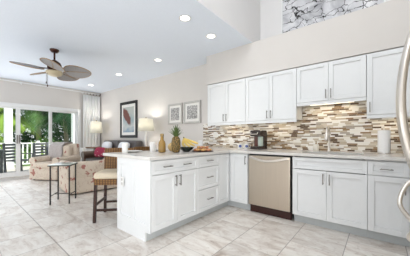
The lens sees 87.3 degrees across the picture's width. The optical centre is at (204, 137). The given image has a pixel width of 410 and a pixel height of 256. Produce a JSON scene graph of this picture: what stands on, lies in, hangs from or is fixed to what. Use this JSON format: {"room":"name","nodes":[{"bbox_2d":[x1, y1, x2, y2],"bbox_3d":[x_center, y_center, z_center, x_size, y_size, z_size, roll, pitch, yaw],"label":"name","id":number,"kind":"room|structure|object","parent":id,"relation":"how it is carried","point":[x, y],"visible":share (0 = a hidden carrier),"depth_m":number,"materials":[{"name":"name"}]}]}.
{"room":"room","nodes":[
{"label":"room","id":0,"kind":"room"},
{"bbox_2d":[0,77,99,147],"bbox_3d":[-6.210,-0.282,5.402,0.150,2.790,7.000,0,0,39],"label":"wall","id":1,"kind":"structure","parent":0,"point":[10,92],"depth_m":6.68,"materials":[{"name":"paint"}]},
{"bbox_2d":[0,106,17,176],"bbox_3d":[-5.690,0.093,5.981,0.070,1.980,0.755,0,0,39],"label":"door","id":2,"kind":"structure","parent":1,"relation":"in","point":[16,108],"depth_m":6.24,"materials":[{"name":"white paint"}]},
{"bbox_2d":[18,107,50,174],"bbox_3d":[-5.202,0.093,6.586,0.070,1.980,0.800,0,0,39],"label":"door","id":3,"kind":"structure","parent":1,"relation":"in","point":[19,108],"depth_m":6.40,"materials":[{"name":"white paint"}]},
{"bbox_2d":[0,102,80,177],"bbox_3d":[-5.459,0.056,6.312,0.175,2.115,3.300,0,0,39],"label":"trim","id":4,"kind":"structure","parent":1,"relation":"attached to","point":[78,111],"depth_m":6.87,"materials":[{"name":"white paint"}]},
{"bbox_2d":[0,79,100,94],"bbox_3d":[-5.478,-1.585,6.091,0.122,0.077,4.992,0,0,39],"label":"curtain rod","id":5,"kind":"object","parent":1,"relation":"attached to","point":[0,79],"visible":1,"depth_m":6.66,"materials":[{"name":"white paint"}]},
{"bbox_2d":[83,93,99,150],"bbox_3d":[-4.083,-0.257,7.759,0.060,2.700,0.580,0,0,39],"label":"curtain","id":6,"kind":"object","parent":5,"relation":"hanging from","point":[91,104],"visible":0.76,"depth_m":7.70,"materials":[{"name":"white fabric"}]},
{"bbox_2d":[51,110,76,142],"bbox_3d":[-4.756,0.093,7.242,0.040,1.980,0.780,0,0,39],"label":"door","id":7,"kind":"structure","parent":1,"relation":"in","point":[75,113],"depth_m":7.45,"materials":[{"name":"white paint"}]},
{"bbox_2d":[0,0,251,92],"bbox_3d":[-3.711,-1.737,3.383,6.574,0.120,7.000,0,0,39],"label":"ceiling","id":8,"kind":"structure","parent":0,"point":[105,38],"depth_m":3.66,"materials":[{"name":"paint"}]},
{"bbox_2d":[9,48,90,86],"bbox_3d":[-2.893,-1.312,4.050,1.229,0.730,1.190,0,0,39],"label":"ceiling fan","id":9,"kind":"object","parent":8,"relation":"hanging from","point":[54,68],"visible":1,"depth_m":4.04,"materials":[{"name":"brown wood"}]},
{"bbox_2d":[179,15,190,21],"bbox_3d":[-0.279,-1.672,3.005,0.176,0.008,0.176,0,0,39],"label":"recessed light","id":10,"kind":"object","parent":8,"relation":"in","point":[185,18],"visible":1,"depth_m":3.01,"materials":[{"name":"white paint"}]},
{"bbox_2d":[181,16,188,20],"bbox_3d":[-0.279,-1.674,3.005,0.125,0.003,0.125,0,0,39],"label":"diffuser","id":11,"kind":"object","parent":10,"relation":"attached to","point":[183,18],"depth_m":3.01,"materials":[{"name":"white plastic"}]},
{"bbox_2d":[206,34,215,38],"bbox_3d":[0.099,-1.672,3.535,0.176,0.008,0.176,0,0,39],"label":"recessed light","id":12,"kind":"object","parent":8,"relation":"in","point":[209,36],"visible":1,"depth_m":3.54,"materials":[{"name":"white paint"}]},
{"bbox_2d":[0,175,409,255],"bbox_3d":[-2.612,1.173,2.495,9.400,0.120,7.300,0,0,39],"label":"floor","id":13,"kind":"structure","parent":0,"point":[29,226],"depth_m":2.45,"materials":[{"name":"tile"}]},
{"bbox_2d":[29,143,80,180],"bbox_3d":[-4.153,0.638,6.018,0.880,0.950,0.930,0,0,9],"label":"armchair","id":14,"kind":"object","parent":13,"relation":"on","point":[38,169],"visible":0.58,"depth_m":5.65,"materials":[{"name":"fabric"}]},
{"bbox_2d":[33,161,52,167],"bbox_3d":[-4.169,0.716,5.920,0.560,0.145,0.730,0,0,9],"label":"seat cushion","id":15,"kind":"object","parent":14,"relation":"on","point":[36,164],"depth_m":5.58,"materials":[{"name":"fabric"}]},
{"bbox_2d":[49,142,72,159],"bbox_3d":[-4.224,0.372,6.311,0.438,0.517,0.492,0,0,9],"label":"throw blanket","id":16,"kind":"object","parent":14,"relation":"on","point":[55,148],"visible":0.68,"depth_m":6.12,"materials":[{"name":"beige fabric"}]},
{"bbox_2d":[62,145,72,156],"bbox_3d":[-4.120,0.438,6.231,0.560,0.450,0.200,0,0,9],"label":"cushion","id":17,"kind":"object","parent":14,"relation":"on","point":[67,149],"depth_m":6.12,"materials":[{"name":"fabric"}]},
{"bbox_2d":[47,162,77,204],"bbox_3d":[-2.481,0.779,3.772,0.340,0.668,0.390,0,0,-15],"label":"side table","id":18,"kind":"object","parent":13,"relation":"on","point":[57,164],"visible":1,"depth_m":3.69,"materials":[{"name":"black metal"}]},
{"bbox_2d":[59,158,116,194],"bbox_3d":[-2.538,0.790,4.791,1.120,0.645,0.940,0,0,-44],"label":"loveseat","id":19,"kind":"object","parent":13,"relation":"on","point":[85,170],"visible":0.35,"depth_m":4.30,"materials":[{"name":"fabric"}]},
{"bbox_2d":[86,147,96,150],"bbox_3d":[-3.759,0.713,7.497,0.570,0.800,0.540,0,0,39],"label":"end table","id":20,"kind":"object","parent":13,"relation":"on","point":[88,148],"visible":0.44,"depth_m":7.21,"materials":[{"name":"white wood"}]},
{"bbox_2d":[90,120,101,146],"bbox_3d":[-3.782,-0.152,7.477,0.390,0.930,0.390,0,0,39],"label":"table lamp","id":21,"kind":"object","parent":20,"relation":"on","point":[96,126],"visible":0.99,"depth_m":7.35,"materials":[{"name":"beige fabric"}]},
{"bbox_2d":[81,140,142,160],"bbox_3d":[-2.824,0.593,6.483,2.050,1.040,0.923,0,0,39],"label":"leather sofa","id":22,"kind":"object","parent":13,"relation":"on","point":[85,155],"visible":0.16,"depth_m":6.67,"materials":[{"name":"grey leather"}]},
{"bbox_2d":[86,157,103,160],"bbox_3d":[-3.203,0.693,6.649,0.792,0.140,0.640,0,0,39],"label":"seat cushion","id":23,"kind":"object","parent":22,"relation":"on","point":[87,158],"depth_m":6.53,"materials":[{"name":"grey fabric"}]},
{"bbox_2d":[94,147,104,156],"bbox_3d":[-3.160,0.433,6.512,0.380,0.306,0.194,0,0,9],"label":"throw pillow","id":24,"kind":"object","parent":22,"relation":"on","point":[98,152],"visible":0.8,"depth_m":6.44,"materials":[{"name":"red fabric"}]},
{"bbox_2d":[102,142,111,147],"bbox_3d":[-3.142,0.313,6.853,0.500,0.398,0.208,0,0,39],"label":"throw pillow","id":25,"kind":"object","parent":22,"relation":"on","point":[105,144],"visible":0.34,"depth_m":6.75,"materials":[{"name":"white fabric"}]},
{"bbox_2d":[104,140,120,147],"bbox_3d":[-2.993,0.413,7.052,0.972,0.680,0.250,0,0,39],"label":"cushion","id":26,"kind":"object","parent":22,"relation":"on","point":[115,143],"depth_m":6.80,"materials":[{"name":"grey fabric"}]},
{"bbox_2d":[118,142,129,147],"bbox_3d":[-2.364,0.313,6.225,0.500,0.398,0.208,0,0,39],"label":"throw pillow","id":27,"kind":"object","parent":22,"relation":"on","point":[120,144],"visible":0.22,"depth_m":6.20,"materials":[{"name":"white fabric"}]},
{"bbox_2d":[119,140,142,147],"bbox_3d":[-2.231,0.413,6.436,0.972,0.680,0.250,0,0,39],"label":"cushion","id":28,"kind":"object","parent":22,"relation":"on","point":[133,143],"depth_m":6.17,"materials":[{"name":"grey fabric"}]},
{"bbox_2d":[93,148,135,222],"bbox_3d":[-1.275,0.633,3.093,0.450,0.962,0.535,0,0,-7],"label":"bar stool","id":29,"kind":"object","parent":13,"relation":"on","point":[108,176],"visible":0.44,"depth_m":2.85,"materials":[{"name":"brown wicker"}]},
{"bbox_2d":[94,169,116,178],"bbox_3d":[-1.269,0.502,3.041,0.444,0.088,0.429,0,0,-7],"label":"seat cushion","id":30,"kind":"object","parent":29,"relation":"on","point":[106,173],"depth_m":2.83,"materials":[{"name":"beige fabric"}]},
{"bbox_2d":[133,146,149,150],"bbox_3d":[-0.898,0.633,3.682,0.535,0.962,0.450,0,0,39],"label":"bar stool","id":31,"kind":"object","parent":13,"relation":"on","point":[144,148],"visible":0.06,"depth_m":3.82,"materials":[{"name":"brown wicker"}]},
{"bbox_2d":[117,156,197,241],"bbox_3d":[-0.344,0.674,3.034,0.693,0.878,1.512,0,0,39],"label":"base cabinet","id":32,"kind":"object","parent":13,"relation":"on","point":[156,198],"visible":1,"depth_m":2.48,"materials":[{"name":"paint"}]},
{"bbox_2d":[120,177,123,186],"bbox_3d":[-0.998,0.523,2.584,0.070,0.114,0.009,0,0,39],"label":"power outlet","id":33,"kind":"object","parent":32,"relation":"attached to","point":[121,178],"visible":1,"depth_m":2.58,"materials":[{"name":"white plastic"}]},
{"bbox_2d":[103,147,405,160],"bbox_3d":[0.881,0.215,2.600,3.794,0.035,2.426,0,0,39],"label":"countertop","id":34,"kind":"structure","parent":32,"relation":"on","point":[142,155],"depth_m":2.75,"materials":[{"name":"stone"}]},
{"bbox_2d":[122,143,127,152],"bbox_3d":[-1.056,0.126,2.838,0.076,0.143,0.076,0,0,39],"label":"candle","id":35,"kind":"object","parent":34,"relation":"on","point":[124,145],"visible":0.95,"depth_m":2.81,"materials":[{"name":"white wax"}]},
{"bbox_2d":[150,142,155,151],"bbox_3d":[-0.738,0.123,3.038,0.084,0.148,0.084,0,0,39],"label":"candle","id":36,"kind":"object","parent":34,"relation":"on","point":[152,144],"visible":0.96,"depth_m":3.00,"materials":[{"name":"white wax"}]},
{"bbox_2d":[158,134,165,152],"bbox_3d":[-0.587,0.070,2.936,0.100,0.256,0.100,0,0,39],"label":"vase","id":37,"kind":"object","parent":34,"relation":"on","point":[161,145],"visible":1,"depth_m":2.91,"materials":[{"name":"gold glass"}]},
{"bbox_2d":[171,125,180,152],"bbox_3d":[-0.397,0.007,2.938,0.206,0.382,0.210,0,0,3],"label":"pineapple","id":38,"kind":"object","parent":34,"relation":"on","point":[175,143],"visible":1,"depth_m":2.89,"materials":[{"name":"green plant"}]},
{"bbox_2d":[180,147,193,151],"bbox_3d":[-0.268,0.165,3.122,0.220,0.066,0.220,0,0,39],"label":"fruit bowl","id":39,"kind":"object","parent":34,"relation":"on","point":[184,149],"visible":0.93,"depth_m":3.05,"materials":[{"name":"black ceramic"}]},
{"bbox_2d":[250,130,266,149],"bbox_3d":[0.936,0.031,3.799,0.254,0.333,0.212,0,0,-39],"label":"coffee maker","id":40,"kind":"object","parent":34,"relation":"on","point":[260,136],"visible":0.99,"depth_m":3.74,"materials":[{"name":"plastic"}]},
{"bbox_2d":[313,141,318,150],"bbox_3d":[1.678,0.120,3.247,0.082,0.155,0.082,0,0,39],"label":"soap dispenser","id":41,"kind":"object","parent":34,"relation":"on","point":[315,146],"visible":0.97,"depth_m":3.21,"materials":[{"name":"beige ceramic"}]},
{"bbox_2d":[324,126,336,151],"bbox_3d":[1.744,0.011,3.048,0.227,0.372,0.131,0,0,-28],"label":"faucet","id":42,"kind":"object","parent":34,"relation":"on","point":[327,134],"visible":1,"depth_m":3.06,"materials":[{"name":"silver metal"}]},
{"bbox_2d":[299,156,364,174],"bbox_3d":[1.674,0.348,2.852,0.700,0.229,0.440,0,0,39],"label":"sink","id":43,"kind":"object","parent":34,"relation":"in","point":[299,156],"visible":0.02,"depth_m":2.66,"materials":[{"name":"metal"}]},
{"bbox_2d":[376,127,391,153],"bbox_3d":[2.271,0.026,2.729,0.160,0.342,0.160,0,0,39],"label":"paper towel holder","id":44,"kind":"object","parent":34,"relation":"on","point":[383,127],"visible":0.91,"depth_m":2.66,"materials":[{"name":"silver metal"}]},
{"bbox_2d":[377,130,390,152],"bbox_3d":[2.271,0.043,2.729,0.128,0.280,0.128,0,0,39],"label":"paper towel roll","id":45,"kind":"object","parent":44,"relation":"on","point":[383,136],"visible":0.95,"depth_m":2.68,"materials":[{"name":"white paper"}]},
{"bbox_2d":[193,154,218,219],"bbox_3d":[-0.171,0.674,3.223,0.663,0.878,0.486,0,0,39],"label":"base cabinet","id":46,"kind":"object","parent":13,"relation":"on","point":[208,167],"visible":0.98,"depth_m":3.02,"materials":[{"name":"paint"}]},
{"bbox_2d":[215,153,250,210],"bbox_3d":[0.447,0.674,3.768,0.960,0.878,1.135,0,0,39],"label":"base cabinet","id":47,"kind":"object","parent":13,"relation":"on","point":[233,167],"visible":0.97,"depth_m":3.36,"materials":[{"name":"paint"}]},
{"bbox_2d":[249,154,292,219],"bbox_3d":[1.068,0.676,3.262,0.626,0.871,0.683,0,0,39],"label":"dishwasher","id":48,"kind":"object","parent":13,"relation":"on","point":[270,176],"visible":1,"depth_m":3.01,"materials":[{"name":"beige metal"}]},
{"bbox_2d":[293,156,367,236],"bbox_3d":[1.717,0.674,2.905,0.790,0.878,0.883,0,0,39],"label":"base cabinet","id":49,"kind":"object","parent":13,"relation":"on","point":[335,200],"visible":0.99,"depth_m":2.55,"materials":[{"name":"paint"}]},
{"bbox_2d":[368,160,409,246],"bbox_3d":[2.155,0.674,2.551,0.333,0.878,0.883,0,0,39],"label":"base cabinet","id":50,"kind":"object","parent":13,"relation":"on","point":[386,222],"visible":0.91,"depth_m":2.25,"materials":[{"name":"paint"}]},
{"bbox_2d":[396,30,409,241],"bbox_3d":[1.291,0.223,0.796,0.872,1.779,0.894,0,0,39],"label":"refrigerator","id":51,"kind":"object","parent":13,"relation":"on","point":[401,109],"visible":1,"depth_m":1.00,"materials":[{"name":"silver metal"}]},
{"bbox_3d":[-1.554,0.713,5.716,0.600,0.800,0.540,0,0,39],"label":"end table","id":52,"kind":"object","parent":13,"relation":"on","visible":0},
{"bbox_2d":[138,117,153,145],"bbox_3d":[-1.568,-0.122,5.714,0.430,0.870,0.430,0,0,39],"label":"table lamp","id":53,"kind":"object","parent":52,"relation":"on","point":[145,124],"visible":0.84,"depth_m":5.56,"materials":[{"name":"beige fabric"}]},
{"bbox_2d":[197,0,259,41],"bbox_3d":[-1.200,-2.592,1.355,0.120,1.829,7.000,0,0,39],"label":"wall","id":54,"kind":"structure","parent":0,"point":[243,16],"depth_m":3.45,"materials":[{"name":"paint"}]},
{"bbox_2d":[100,0,389,160],"bbox_3d":[-0.369,-1.247,5.272,9.400,4.720,0.162,0,0,39],"label":"wall","id":55,"kind":"structure","parent":0,"point":[154,96],"depth_m":5.71,"materials":[{"name":"paint"}]},
{"bbox_2d":[120,100,137,137],"bbox_3d":[-2.431,-0.582,6.826,0.960,1.150,0.035,0,0,39],"label":"framed picture","id":56,"kind":"object","parent":55,"relation":"attached to","point":[128,110],"visible":1,"depth_m":6.78,"materials":[{"name":"black paint"}]},
{"bbox_2d":[123,106,133,131],"bbox_3d":[-2.427,-0.582,6.830,0.610,0.800,0.020,0,0,39],"label":"print","id":57,"kind":"object","parent":56,"relation":"attached to","point":[128,111],"depth_m":6.82},
{"bbox_2d":[168,103,182,124],"bbox_3d":[-0.762,-0.610,5.478,0.517,0.525,0.035,0,0,39],"label":"framed picture","id":58,"kind":"object","parent":55,"relation":"attached to","point":[175,111],"visible":1,"depth_m":5.46,"materials":[{"name":"silver metal"}]},
{"bbox_2d":[171,107,178,120],"bbox_3d":[-0.759,-0.610,5.483,0.307,0.315,0.020,0,0,39],"label":"print","id":59,"kind":"object","parent":58,"relation":"attached to","point":[174,110],"depth_m":5.48},
{"bbox_2d":[184,100,200,123],"bbox_3d":[-0.307,-0.615,5.110,0.540,0.525,0.035,0,0,39],"label":"framed picture","id":60,"kind":"object","parent":55,"relation":"attached to","point":[192,109],"visible":1,"depth_m":5.10,"materials":[{"name":"silver metal"}]},
{"bbox_2d":[187,105,196,118],"bbox_3d":[-0.303,-0.615,5.115,0.330,0.315,0.020,0,0,39],"label":"print","id":61,"kind":"object","parent":60,"relation":"attached to","point":[191,109],"depth_m":5.11},
{"bbox_2d":[208,78,245,125],"bbox_3d":[0.480,-0.667,4.248,0.866,0.835,0.358,0,0,39],"label":"upper cabinet","id":62,"kind":"object","parent":55,"relation":"attached to","point":[226,100],"visible":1,"depth_m":4.10,"materials":[{"name":"paint"}]},
{"bbox_2d":[246,68,301,123],"bbox_3d":[1.159,-0.667,3.699,0.872,0.835,0.358,0,0,39],"label":"upper cabinet","id":63,"kind":"object","parent":55,"relation":"attached to","point":[270,97],"visible":1,"depth_m":3.55,"materials":[{"name":"paint"}]},
{"bbox_2d":[203,100,409,152],"bbox_3d":[1.543,-0.169,3.632,4.064,0.733,0.010,0,0,39],"label":"backsplash","id":64,"kind":"structure","parent":55,"relation":"attached to","point":[351,130],"depth_m":3.39,"materials":[{"name":"tile"}]},
{"bbox_2d":[297,54,366,105],"bbox_3d":[1.835,-0.786,3.153,0.859,0.598,0.358,0,0,39],"label":"upper cabinet","id":65,"kind":"object","parent":55,"relation":"attached to","point":[342,80],"visible":1,"depth_m":3.00,"materials":[{"name":"paint"}]},
{"bbox_2d":[281,0,385,33],"bbox_3d":[1.882,-2.292,3.320,1.395,1.090,0.045,0,0,39],"label":"framed picture","id":66,"kind":"object","parent":55,"relation":"attached to","point":[295,14],"visible":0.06,"depth_m":3.44,"materials":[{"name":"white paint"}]},
{"bbox_2d":[367,47,409,118],"bbox_3d":[2.359,-0.667,2.730,0.479,0.835,0.358,0,0,39],"label":"upper cabinet","id":67,"kind":"object","parent":55,"relation":"attached to","point":[382,66],"visible":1,"depth_m":2.67,"materials":[{"name":"paint"}]},
{"bbox_2d":[206,0,409,84],"bbox_3d":[1.573,-1.385,3.388,3.710,0.583,0.328,0,0,39],"label":"wall","id":68,"kind":"structure","parent":0,"point":[384,26],"depth_m":3.10,"materials":[{"name":"paint"}]},
{"label":"outside","id":69,"kind":"structure","parent":0,"visible":0},
{"bbox_2d":[3,166,29,172],"bbox_3d":[-7.271,1.208,6.516,2.900,0.130,15.000,0,0,39],"label":"deck","id":70,"kind":"object","parent":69,"point":[25,168],"depth_m":7.80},
{"bbox_2d":[0,149,2,172],"bbox_3d":[-7.239,0.763,6.554,1.000,0.760,1.600,0,0,39],"label":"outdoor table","id":71,"kind":"object","parent":70,"relation":"on","point":[1,150],"visible":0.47,"depth_m":6.81,"materials":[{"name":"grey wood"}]},
{"bbox_2d":[3,108,13,168],"bbox_3d":[-7.306,-0.457,7.984,0.300,3.200,0.300,0,0,39],"label":"porch column","id":72,"kind":"structure","parent":70,"relation":"on","point":[8,112],"depth_m":7.91,"materials":[{"name":"white paint"}]},
{"bbox_2d":[2,143,34,172],"bbox_3d":[-5.871,0.653,6.780,0.582,0.984,0.540,0,0,11],"label":"deck chair","id":73,"kind":"object","parent":70,"relation":"on","point":[3,144],"visible":0.58,"depth_m":6.71,"materials":[{"name":"grey wood"}]},
{"bbox_2d":[0,141,52,164],"bbox_3d":[-6.962,0.628,8.966,0.100,1.030,7.700,0,0,39],"label":"railing","id":74,"kind":"object","parent":70,"relation":"on","point":[23,163],"visible":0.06,"depth_m":8.68,"materials":[{"name":"white paint"}]},
{"bbox_2d":[33,142,47,156],"bbox_3d":[-5.563,0.653,7.560,0.582,0.984,0.540,0,0,11],"label":"deck chair","id":75,"kind":"object","parent":70,"relation":"on","point":[46,143],"visible":0.61,"depth_m":7.52,"materials":[{"name":"grey wood"}]},
{"bbox_2d":[71,114,74,142],"bbox_3d":[-5.892,-0.457,9.734,0.300,3.200,0.300,0,0,39],"label":"porch column","id":76,"kind":"structure","parent":70,"relation":"on","point":[72,115],"depth_m":9.62,"materials":[{"name":"white paint"}]},
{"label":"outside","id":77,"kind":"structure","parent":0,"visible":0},
{"bbox_2d":[14,149,30,166],"bbox_3d":[-19.915,1.513,16.086,28.800,0.200,50.000,0,0,39],"label":"lawn","id":78,"kind":"structure","parent":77,"point":[15,149],"depth_m":12.40,"materials":[{"name":"green plant"}]},
{"bbox_2d":[0,136,14,158],"bbox_3d":[-8.992,0.590,8.951,1.893,1.880,1.887,0,0,39],"label":"shrub","id":79,"kind":"object","parent":78,"relation":"on","point":[1,137],"visible":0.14,"depth_m":9.13,"materials":[{"name":"green plant"}]},
{"bbox_2d":[0,108,41,139],"bbox_3d":[-9.862,-0.066,10.434,2.954,3.004,2.634,0,0,17],"label":"palm tree","id":80,"kind":"object","parent":78,"relation":"on","point":[22,118],"visible":0.36,"depth_m":10.56,"materials":[{"name":"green plant"}]},
{"bbox_2d":[0,108,70,148],"bbox_3d":[-8.738,-0.371,11.341,3.610,3.607,3.472,0,0,-2],"label":"palm tree","id":81,"kind":"object","parent":78,"relation":"on","point":[36,119],"visible":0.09,"depth_m":11.12,"materials":[{"name":"green plant"}]},
{"bbox_2d":[13,110,70,151],"bbox_3d":[-12.300,-0.526,16.614,4.356,4.164,4.419,0,0,39],"label":"tree","id":82,"kind":"object","parent":78,"relation":"on","point":[25,138],"visible":0.14,"depth_m":15.56,"materials":[{"name":"green plant"}]},
{"bbox_2d":[24,136,61,161],"bbox_3d":[-7.989,0.709,10.822,1.777,1.651,1.729,0,0,-4],"label":"shrub","id":83,"kind":"object","parent":78,"relation":"on","point":[46,138],"visible":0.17,"depth_m":10.43,"materials":[{"name":"green plant"}]},
{"bbox_2d":[28,111,70,141],"bbox_3d":[-7.825,-0.123,11.950,3.332,3.117,3.184,0,0,39],"label":"palm tree","id":84,"kind":"object","parent":78,"relation":"on","point":[64,117],"visible":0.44,"depth_m":11.21,"materials":[{"name":"green plant"}]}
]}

